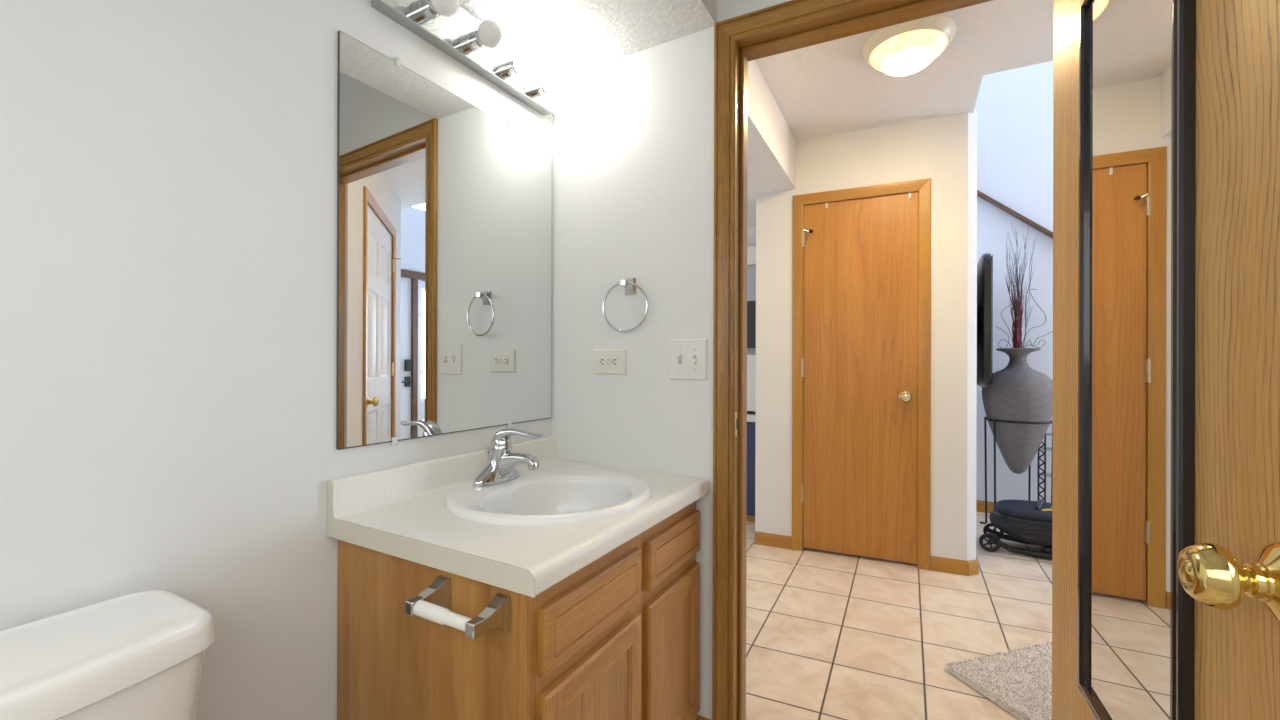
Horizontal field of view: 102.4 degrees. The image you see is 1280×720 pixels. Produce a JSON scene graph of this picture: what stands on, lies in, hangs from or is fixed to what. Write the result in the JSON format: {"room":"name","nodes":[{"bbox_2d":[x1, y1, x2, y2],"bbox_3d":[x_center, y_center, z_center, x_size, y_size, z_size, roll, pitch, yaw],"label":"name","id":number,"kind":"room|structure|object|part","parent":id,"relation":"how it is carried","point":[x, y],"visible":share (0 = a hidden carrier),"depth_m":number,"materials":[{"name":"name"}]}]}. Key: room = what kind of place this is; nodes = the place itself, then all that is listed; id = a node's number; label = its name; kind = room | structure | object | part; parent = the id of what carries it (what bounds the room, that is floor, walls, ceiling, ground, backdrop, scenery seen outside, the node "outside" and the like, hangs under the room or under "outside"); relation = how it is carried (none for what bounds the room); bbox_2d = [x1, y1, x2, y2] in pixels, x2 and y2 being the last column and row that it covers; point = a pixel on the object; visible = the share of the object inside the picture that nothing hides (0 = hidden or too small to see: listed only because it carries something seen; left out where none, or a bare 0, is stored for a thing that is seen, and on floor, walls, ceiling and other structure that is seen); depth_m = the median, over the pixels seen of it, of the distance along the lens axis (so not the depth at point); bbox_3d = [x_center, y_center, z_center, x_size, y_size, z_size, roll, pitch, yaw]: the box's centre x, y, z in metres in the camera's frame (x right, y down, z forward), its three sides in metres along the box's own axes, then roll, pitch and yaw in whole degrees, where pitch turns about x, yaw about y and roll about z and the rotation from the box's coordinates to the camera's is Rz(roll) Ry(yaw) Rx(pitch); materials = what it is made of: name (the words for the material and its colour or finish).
{"room":"bathroom","nodes":[
{"label":"bathroom","id":0,"kind":"room"},
{"bbox_2d":[0,0,552,719],"bbox_3d":[-0.897,-0.182,0.848,0.120,2.600,2.200,0,0,29],"label":"wall","id":1,"kind":"structure","parent":0,"point":[168,168],"depth_m":0.91,"materials":[{"name":"white paint"}]},
{"bbox_2d":[336,30,551,449],"bbox_3d":[-0.482,-0.264,1.447,0.012,0.943,0.729,0,0,29],"label":"wall mirror","id":2,"kind":"object","parent":1,"relation":"attached to","point":[444,206],"visible":1,"depth_m":1.34,"materials":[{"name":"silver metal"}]},
{"bbox_2d":[330,436,557,526],"bbox_3d":[-0.477,0.321,1.438,0.028,0.122,0.756,0,0,29],"label":"backsplash","id":3,"kind":"structure","parent":1,"relation":"attached to","point":[352,494],"depth_m":1.28,"materials":[{"name":"beige laminate"}]},
{"bbox_2d":[371,0,565,115],"bbox_3d":[-0.408,-0.880,1.429,0.156,0.122,0.623,0,0,29],"label":"vanity light","id":4,"kind":"object","parent":1,"relation":"attached to","point":[481,47],"visible":1,"depth_m":1.39,"materials":[{"name":"silver metal"}]},
{"bbox_2d":[415,0,458,21],"bbox_3d":[-0.487,-0.859,1.242,0.110,0.065,0.065,0,0,29],"label":"bulb","id":5,"kind":"object","parent":4,"relation":"attached to","point":[425,10],"depth_m":1.24,"materials":[{"name":"white glass"}]},
{"bbox_2d":[463,20,502,52],"bbox_3d":[-0.415,-0.859,1.370,0.110,0.065,0.065,0,0,29],"label":"bulb","id":6,"kind":"object","parent":4,"relation":"attached to","point":[489,34],"depth_m":1.36,"materials":[{"name":"white glass"}]},
{"bbox_2d":[502,49,538,77],"bbox_3d":[-0.344,-0.859,1.496,0.110,0.065,0.065,0,0,29],"label":"bulb","id":7,"kind":"object","parent":4,"relation":"attached to","point":[526,62],"depth_m":1.48,"materials":[{"name":"white glass"}]},
{"bbox_2d":[532,71,565,97],"bbox_3d":[-0.281,-0.858,1.608,0.110,0.065,0.065,0,0,29],"label":"bulb","id":8,"kind":"object","parent":4,"relation":"attached to","point":[554,83],"depth_m":1.59,"materials":[{"name":"white glass"}]},
{"bbox_2d":[459,0,716,76],"bbox_3d":[-0.555,-1.149,0.715,0.600,0.365,2.100,0,0,29],"label":"ceiling","id":9,"kind":"structure","parent":0,"point":[567,37],"depth_m":1.48,"materials":[{"name":"paint"}]},
{"bbox_2d":[552,0,790,719],"bbox_3d":[0.543,-0.127,1.364,2.120,2.500,0.115,0,0,29],"label":"wall","id":10,"kind":"structure","parent":0,"point":[633,154],"depth_m":1.60,"materials":[{"name":"white paint"}]},
{"bbox_2d":[594,349,626,374],"bbox_3d":[-0.098,0.006,1.653,0.126,0.081,0.012,0,0,29],"label":"wall outlet","id":11,"kind":"object","parent":10,"relation":"attached to","point":[606,361],"visible":1,"depth_m":1.65,"materials":[{"name":"white plastic"}]},
{"bbox_2d":[600,356,617,366],"bbox_3d":[-0.099,0.006,1.652,0.069,0.035,0.006,0,0,29],"label":"receptacle","id":12,"kind":"object","parent":11,"relation":"attached to","point":[605,361],"depth_m":1.65,"materials":[{"name":"grey plastic"}]},
{"bbox_2d":[602,278,647,331],"bbox_3d":[-0.041,-0.171,1.599,0.156,0.172,0.050,0,0,29],"label":"towel ring","id":13,"kind":"object","parent":10,"relation":"attached to","point":[630,285],"visible":1,"depth_m":1.60,"materials":[{"name":"silver metal"}]},
{"bbox_2d":[670,339,707,379],"bbox_3d":[0.138,-0.002,1.514,0.121,0.121,0.022,0,0,29],"label":"light switch","id":14,"kind":"object","parent":10,"relation":"attached to","point":[688,357],"visible":1,"depth_m":1.51,"materials":[{"name":"white plastic"}]},
{"bbox_2d":[696,715,710,719],"bbox_3d":[0.187,1.080,1.488,0.054,0.085,0.012,0,0,29],"label":"baseboard","id":15,"kind":"structure","parent":10,"relation":"attached to","point":[698,717],"depth_m":1.50,"materials":[{"name":"brown wood"}]},
{"bbox_2d":[712,0,991,719],"bbox_3d":[0.623,0.081,1.308,0.881,2.084,0.132,0,0,29],"label":"door frame","id":16,"kind":"structure","parent":10,"relation":"attached to","point":[791,25],"depth_m":1.46,"materials":[{"name":"brown wood"}]},
{"bbox_3d":[0.238,0.080,1.460,0.062,2.084,0.017,0,0,29],"label":"casing leg","id":17,"kind":"part","parent":16,"relation":"part of","materials":[{"name":"brown wood"}]},
{"bbox_3d":[0.276,0.182,1.470,0.002,0.070,0.030,0,0,29],"label":"strike plate","id":18,"kind":"part","parent":16,"relation":"part of","materials":[{"name":"gold metal"}]},
{"bbox_2d":[1052,0,1279,719],"bbox_3d":[0.733,0.110,0.752,0.171,2.003,0.776,0,0,26],"label":"door","id":19,"kind":"structure","parent":10,"relation":"in","point":[1231,571],"depth_m":0.53,"materials":[{"name":"brown wood"}]},
{"bbox_2d":[1077,0,1195,719],"bbox_3d":[0.705,-0.026,0.751,0.015,1.215,0.357,0,0,26],"label":"mirror","id":20,"kind":"object","parent":19,"relation":"attached to","point":[1137,215],"visible":1,"depth_m":0.71,"materials":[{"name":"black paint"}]},
{"bbox_3d":[0.555,0.197,0.456,0.026,0.073,0.073,0,0,26],"label":"knob","id":21,"kind":"part","parent":19,"relation":"part of","materials":[{"name":"gold metal"}]},
{"bbox_2d":[747,199,755,227],"bbox_3d":[0.349,-1.177,4.877,2.782,0.313,2.593,0,0,29],"label":"ceiling","id":22,"kind":"structure","parent":0,"point":[751,204],"depth_m":3.59,"materials":[{"name":"paint"}]},
{"bbox_2d":[747,227,755,353],"bbox_3d":[0.734,0.053,4.072,1.050,2.147,0.060,0,0,29],"label":"wall","id":23,"kind":"structure","parent":0,"point":[751,232],"depth_m":3.97,"materials":[{"name":"paint"}]},
{"bbox_2d":[747,245,755,347],"bbox_3d":[0.696,-0.474,3.992,0.780,0.760,0.120,0,0,29],"label":"upper cabinet","id":24,"kind":"object","parent":23,"relation":"attached to","point":[751,250],"visible":0.02,"depth_m":3.87,"materials":[{"name":"grey paint"}]},
{"bbox_3d":[0.703,-0.579,4.005,0.760,0.270,0.090,0,0,29],"label":"panel","id":25,"kind":"part","parent":24,"relation":"part of","materials":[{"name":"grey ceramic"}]},
{"bbox_3d":[0.697,-0.784,3.992,0.780,0.140,0.120,0,0,29],"label":"cornice","id":26,"kind":"part","parent":24,"relation":"part of","materials":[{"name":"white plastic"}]},
{"bbox_2d":[755,109,976,569],"bbox_3d":[1.261,-0.098,2.977,1.155,2.450,0.120,0,0,24],"label":"wall","id":27,"kind":"structure","parent":0,"point":[943,149],"depth_m":2.77,"materials":[{"name":"paint"}]},
{"bbox_2d":[755,531,790,548],"bbox_3d":[0.802,1.088,3.110,0.215,0.075,0.012,0,0,24],"label":"baseboard","id":28,"kind":"structure","parent":27,"relation":"attached to","point":[761,538],"depth_m":3.10,"materials":[{"name":"brown wood"}]},
{"bbox_2d":[801,192,917,563],"bbox_3d":[1.243,0.105,2.947,0.610,2.043,0.167,0,0,24],"label":"door","id":29,"kind":"structure","parent":27,"relation":"in","point":[859,494],"depth_m":2.92,"materials":[{"name":"brown wood"}]},
{"bbox_3d":[1.452,0.203,2.816,0.062,0.062,0.021,0,0,24],"label":"knob","id":30,"kind":"part","parent":29,"relation":"part of","materials":[{"name":"gold metal"}]},
{"bbox_2d":[792,178,930,570],"bbox_3d":[1.258,0.076,2.969,0.720,2.103,0.136,0,0,24],"label":"door frame","id":31,"kind":"structure","parent":27,"relation":"attached to","point":[923,186],"depth_m":2.79,"materials":[{"name":"brown wood"}]},
{"bbox_3d":[0.933,0.075,3.051,0.060,2.103,0.016,0,0,24],"label":"casing leg","id":32,"kind":"part","parent":31,"relation":"part of","materials":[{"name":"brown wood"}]},
{"bbox_3d":[1.534,0.076,2.777,0.060,2.103,0.016,0,0,24],"label":"casing leg","id":33,"kind":"part","parent":31,"relation":"part of","materials":[{"name":"brown wood"}]},
{"bbox_2d":[931,556,967,575],"bbox_3d":[1.638,1.091,2.730,0.167,0.075,0.012,0,0,25],"label":"baseboard","id":34,"kind":"structure","parent":27,"relation":"attached to","point":[940,564],"depth_m":2.72,"materials":[{"name":"brown wood"}]},
{"bbox_2d":[967,560,978,575],"bbox_3d":[1.747,1.091,2.704,0.069,0.075,0.012,0,0,-16],"label":"baseboard","id":35,"kind":"structure","parent":27,"relation":"attached to","point":[973,565],"depth_m":2.70,"materials":[{"name":"brown wood"}]},
{"bbox_2d":[746,512,1051,719],"bbox_3d":[1.838,1.158,1.711,7.000,0.060,6.400,0,0,29],"label":"floor","id":36,"kind":"structure","parent":0,"point":[830,635],"depth_m":2.16,"materials":[{"name":"beige tile"}]},
{"bbox_2d":[0,590,215,719],"bbox_3d":[-0.612,0.747,0.495,0.703,0.744,0.466,0,0,29],"label":"toilet","id":37,"kind":"object","parent":36,"relation":"on","point":[137,655],"visible":1,"depth_m":0.69,"materials":[{"name":"white ceramic"}]},
{"bbox_3d":[-0.814,0.576,0.610,0.229,0.315,0.449,0,0,29],"label":"tank","id":38,"kind":"part","parent":37,"relation":"part of","materials":[{"name":"white ceramic"}]},
{"bbox_2d":[337,501,699,719],"bbox_3d":[-0.241,0.752,1.312,0.561,0.738,0.732,0,0,29],"label":"vanity cabinet","id":39,"kind":"object","parent":36,"relation":"on","point":[618,637],"visible":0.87,"depth_m":1.04,"materials":[{"name":"brown wood"}]},
{"bbox_3d":[-0.434,0.751,1.009,0.524,0.738,0.014,0,0,29],"label":"panel","id":40,"kind":"part","parent":39,"relation":"part of","materials":[{"name":"brown wood"}]},
{"bbox_2d":[405,575,510,638],"bbox_3d":[-0.317,0.434,0.890,0.178,0.062,0.080,0,0,29],"label":"toilet paper holder","id":41,"kind":"object","parent":39,"relation":"attached to","point":[433,604],"visible":1,"depth_m":0.87,"materials":[{"name":"silver metal"}]},
{"bbox_3d":[-0.382,0.434,0.926,0.029,0.062,0.080,0,0,29],"label":"post","id":42,"kind":"part","parent":41,"relation":"part of","materials":[{"name":"silver metal"}]},
{"bbox_3d":[-0.252,0.434,0.853,0.029,0.062,0.080,0,0,29],"label":"post","id":43,"kind":"part","parent":41,"relation":"part of","materials":[{"name":"silver metal"}]},
{"bbox_2d":[327,436,709,597],"bbox_3d":[-0.237,0.322,1.301,0.582,0.122,0.758,0,0,29],"label":"countertop","id":44,"kind":"structure","parent":39,"relation":"on","point":[408,501],"depth_m":1.07,"materials":[{"name":"beige laminate"}]},
{"bbox_2d":[473,428,542,486],"bbox_3d":[-0.334,0.251,1.376,0.181,0.146,0.146,0,0,4],"label":"faucet","id":45,"kind":"object","parent":44,"relation":"on","point":[500,468],"visible":1,"depth_m":1.34,"materials":[{"name":"silver metal"}]},
{"bbox_3d":[-0.410,0.277,1.391,0.013,0.082,0.013,0,0,29],"label":"lift rod","id":46,"kind":"part","parent":45,"relation":"part of","materials":[{"name":"silver metal"}]},
{"bbox_3d":[-0.321,0.210,1.345,0.160,0.064,0.048,0,0,29],"label":"lever","id":47,"kind":"part","parent":45,"relation":"part of","materials":[{"name":"silver metal"}]},
{"bbox_3d":[-0.322,0.283,1.346,0.140,0.082,0.044,0,0,29],"label":"spout","id":48,"kind":"part","parent":45,"relation":"part of","materials":[{"name":"silver metal"}]},
{"bbox_2d":[445,467,650,569],"bbox_3d":[-0.224,0.407,1.309,0.504,0.168,0.512,0,0,29],"label":"sink","id":49,"kind":"object","parent":44,"relation":"in","point":[553,496],"visible":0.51,"depth_m":1.36,"materials":[{"name":"white ceramic"}]},
{"bbox_3d":[-0.106,0.565,1.038,0.018,0.048,0.302,0,0,29],"label":"rail","id":50,"kind":"part","parent":39,"relation":"part of","materials":[{"name":"brown wood"}]},
{"bbox_3d":[-0.105,0.413,1.038,0.018,0.060,0.302,0,0,29],"label":"rail","id":51,"kind":"part","parent":39,"relation":"part of","materials":[{"name":"brown wood"}]},
{"bbox_3d":[-0.086,0.489,1.035,0.018,0.117,0.339,0,0,29],"label":"drawer","id":52,"kind":"part","parent":39,"relation":"part of","materials":[{"name":"brown wood"}]},
{"bbox_3d":[-0.086,0.794,1.037,0.018,0.423,0.339,0,0,29],"label":"door","id":53,"kind":"part","parent":39,"relation":"part of","materials":[{"name":"brown wood"}]},
{"bbox_3d":[-0.087,0.794,1.037,0.004,0.311,0.227,0,0,29],"label":"panel","id":54,"kind":"part","parent":39,"relation":"part of","materials":[{"name":"brown wood"}]},
{"bbox_3d":[-0.079,0.610,1.034,0.005,0.042,0.243,0,0,29],"label":"rail","id":55,"kind":"part","parent":39,"relation":"part of","materials":[{"name":"brown wood"}]},
{"bbox_3d":[0.071,0.566,1.352,0.018,0.048,0.270,0,0,29],"label":"rail","id":56,"kind":"part","parent":39,"relation":"part of","materials":[{"name":"brown wood"}]},
{"bbox_3d":[0.072,0.414,1.352,0.018,0.060,0.270,0,0,29],"label":"rail","id":57,"kind":"part","parent":39,"relation":"part of","materials":[{"name":"brown wood"}]},
{"bbox_3d":[0.093,0.490,1.352,0.018,0.117,0.306,0,0,29],"label":"drawer","id":58,"kind":"part","parent":39,"relation":"part of","materials":[{"name":"brown wood"}]},
{"bbox_3d":[0.092,0.795,1.352,0.018,0.423,0.306,0,0,29],"label":"door","id":59,"kind":"part","parent":39,"relation":"part of","materials":[{"name":"brown wood"}]},
{"bbox_3d":[0.091,0.795,1.352,0.004,0.311,0.194,0,0,29],"label":"panel","id":60,"kind":"part","parent":39,"relation":"part of","materials":[{"name":"brown wood"}]},
{"bbox_3d":[0.099,0.611,1.348,0.005,0.042,0.210,0,0,29],"label":"rail","id":61,"kind":"part","parent":39,"relation":"part of","materials":[{"name":"brown wood"}]},
{"bbox_3d":[0.097,0.980,1.348,0.005,0.042,0.210,0,0,29],"label":"rail","id":62,"kind":"part","parent":39,"relation":"part of","materials":[{"name":"brown wood"}]},
{"bbox_2d":[747,411,754,522],"bbox_3d":[0.616,0.753,3.856,0.800,0.745,0.410,0,0,29],"label":"base cabinet","id":63,"kind":"object","parent":36,"relation":"on","point":[750,414],"visible":0.02,"depth_m":3.56,"materials":[{"name":"blue paint"}]},
{"bbox_2d":[747,354,755,413],"bbox_3d":[0.655,0.171,3.852,0.630,0.420,0.320,0,0,29],"label":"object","id":64,"kind":"object","parent":63,"relation":"on","point":[751,358],"visible":0.02,"depth_m":3.61,"materials":[{"name":"white plastic"}]},
{"bbox_2d":[944,641,1051,719],"bbox_3d":[1.560,1.111,1.749,0.809,0.023,0.509,0,0,-17],"label":"rug","id":65,"kind":"object","parent":36,"relation":"on","point":[1019,681],"visible":0.34,"depth_m":1.79,"materials":[{"name":"beige carpet"}]},
{"bbox_2d":[979,499,1051,559],"bbox_3d":[2.333,0.983,3.005,0.616,0.296,0.421,0,0,27],"label":"stroller","id":66,"kind":"object","parent":36,"relation":"on","point":[1023,521],"visible":0.64,"depth_m":2.98,"materials":[{"name":"black fabric"}]},
{"bbox_3d":[2.418,1.093,3.123,0.555,0.062,0.045,0,0,29],"label":"skid rail","id":67,"kind":"part","parent":66,"relation":"part of","materials":[{"name":"black plastic"}]},
{"bbox_3d":[2.310,1.092,2.914,0.555,0.062,0.045,0,0,29],"label":"skid rail","id":68,"kind":"part","parent":66,"relation":"part of","materials":[{"name":"black plastic"}]},
{"bbox_3d":[2.364,0.855,3.046,0.024,0.039,0.211,0,0,44],"label":"handle","id":69,"kind":"part","parent":66,"relation":"part of","materials":[{"name":"black plastic"}]},
{"bbox_3d":[2.480,1.087,2.957,0.290,0.048,0.230,0,0,27],"label":"plate","id":70,"kind":"part","parent":66,"relation":"part of","materials":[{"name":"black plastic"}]},
{"bbox_2d":[980,417,1052,529],"bbox_3d":[2.496,0.761,3.408,0.380,0.741,0.373,0,0,15],"label":"stand","id":71,"kind":"object","parent":36,"relation":"on","point":[985,418],"visible":0.52,"depth_m":3.37,"materials":[{"name":"black metal"}]},
{"bbox_3d":[2.372,0.761,3.554,0.012,0.740,0.043,0,0,-41],"label":"leg","id":72,"kind":"part","parent":71,"relation":"part of","materials":[{"name":"black metal"}]},
{"bbox_3d":[2.309,0.761,3.365,0.043,0.740,0.012,0,0,-13],"label":"leg","id":73,"kind":"part","parent":71,"relation":"part of","materials":[{"name":"black metal"}]},
{"bbox_2d":[982,348,1052,473],"bbox_3d":[2.500,0.338,3.408,0.398,0.831,0.398,0,0,29],"label":"vase","id":74,"kind":"object","parent":71,"relation":"on","point":[1018,392],"visible":0.97,"depth_m":3.30,"materials":[{"name":"grey ceramic"}]},
{"bbox_2d":[996,223,1052,347],"bbox_3d":[2.567,-0.442,3.383,0.381,0.957,0.152,0,0,29],"label":"dried branches","id":75,"kind":"object","parent":74,"relation":"in","point":[1018,310],"visible":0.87,"depth_m":3.40,"materials":[{"name":"red plant"}]},
{"bbox_3d":[2.474,-0.257,3.433,0.023,0.585,0.064,0,0,-34],"label":"red stem","id":76,"kind":"part","parent":75,"relation":"part of","materials":[{"name":"red plant"}]},
{"bbox_3d":[2.480,-0.228,3.413,0.014,0.527,0.033,0,0,-17],"label":"red stem","id":77,"kind":"part","parent":75,"relation":"part of","materials":[{"name":"red plant"}]},
{"bbox_3d":[2.481,-0.219,3.408,0.046,0.510,0.028,0,0,29],"label":"red stem","id":78,"kind":"part","parent":75,"relation":"part of","materials":[{"name":"red plant"}]},
{"bbox_3d":[2.517,-0.245,3.392,0.025,0.560,0.019,0,0,29],"label":"red stem","id":79,"kind":"part","parent":75,"relation":"part of","materials":[{"name":"red plant"}]},
{"bbox_3d":[2.662,0.762,3.511,0.043,0.740,0.012,0,0,-33],"label":"leg","id":80,"kind":"part","parent":71,"relation":"part of","materials":[{"name":"black metal"}]},
{"bbox_3d":[2.632,0.761,3.267,0.012,0.740,0.043,0,0,-44],"label":"leg","id":81,"kind":"part","parent":71,"relation":"part of","materials":[{"name":"black metal"}]},
{"bbox_2d":[1037,433,1051,501],"bbox_3d":[3.044,0.623,3.418,0.664,1.021,0.130,0,0,29],"label":"wire rack","id":82,"kind":"object","parent":36,"relation":"on","point":[1044,473],"visible":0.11,"depth_m":3.52,"materials":[{"name":"black metal"}]},
{"bbox_2d":[755,0,1053,140],"bbox_3d":[2.228,-1.396,2.308,3.312,0.190,3.283,0,0,29],"label":"ceiling","id":83,"kind":"structure","parent":0,"point":[826,88],"depth_m":2.34,"materials":[{"name":"paint"}]},
{"bbox_2d":[747,60,795,199],"bbox_3d":[-0.616,-1.182,3.018,2.753,0.313,1.783,0,0,29],"label":"bulkhead","id":84,"kind":"object","parent":83,"relation":"attached to","point":[771,142],"visible":0.08,"depth_m":2.63,"materials":[{"name":"paint"}]},
{"bbox_2d":[862,14,955,75],"bbox_3d":[1.094,-1.239,2.107,0.340,0.130,0.340,0,0,29],"label":"ceiling light","id":85,"kind":"object","parent":83,"relation":"attached to","point":[905,48],"visible":1,"depth_m":2.03,"materials":[{"name":"beige glass"}]},
{"bbox_3d":[1.094,-1.227,2.107,0.277,0.083,0.277,0,0,29],"label":"lamp shade","id":86,"kind":"part","parent":85,"relation":"part of","materials":[{"name":"beige glass"}]},
{"bbox_2d":[974,61,1052,502],"bbox_3d":[3.736,-1.365,3.231,3.200,5.000,0.100,0,0,29],"label":"wall","id":87,"kind":"structure","parent":0,"point":[1014,107],"depth_m":3.74,"materials":[{"name":"paint"}]},
{"bbox_2d":[976,500,993,512],"bbox_3d":[3.692,1.092,3.184,2.980,0.085,0.012,0,0,29],"label":"baseboard","id":88,"kind":"structure","parent":87,"relation":"attached to","point":[980,505],"depth_m":3.82,"materials":[{"name":"brown wood"}]},
{"bbox_2d":[977,190,1052,238],"bbox_3d":[3.523,-0.277,3.265,2.600,2.190,0.045,0,0,29],"label":"handrail","id":89,"kind":"object","parent":87,"relation":"attached to","point":[985,197],"visible":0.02,"depth_m":3.71,"materials":[{"name":"brown wood"}]},
{"bbox_3d":[2.076,-0.095,3.375,0.118,2.450,1.275,0,0,29],"label":"wall","id":90,"kind":"structure","parent":0,"visible":0},
{"bbox_2d":[977,253,992,386],"bbox_3d":[2.170,-0.225,3.308,0.066,0.770,1.100,0,0,29],"label":"television","id":91,"kind":"object","parent":90,"relation":"attached to","point":[985,264],"visible":0.76,"depth_m":2.84,"materials":[{"name":"black plastic"}]}
]}

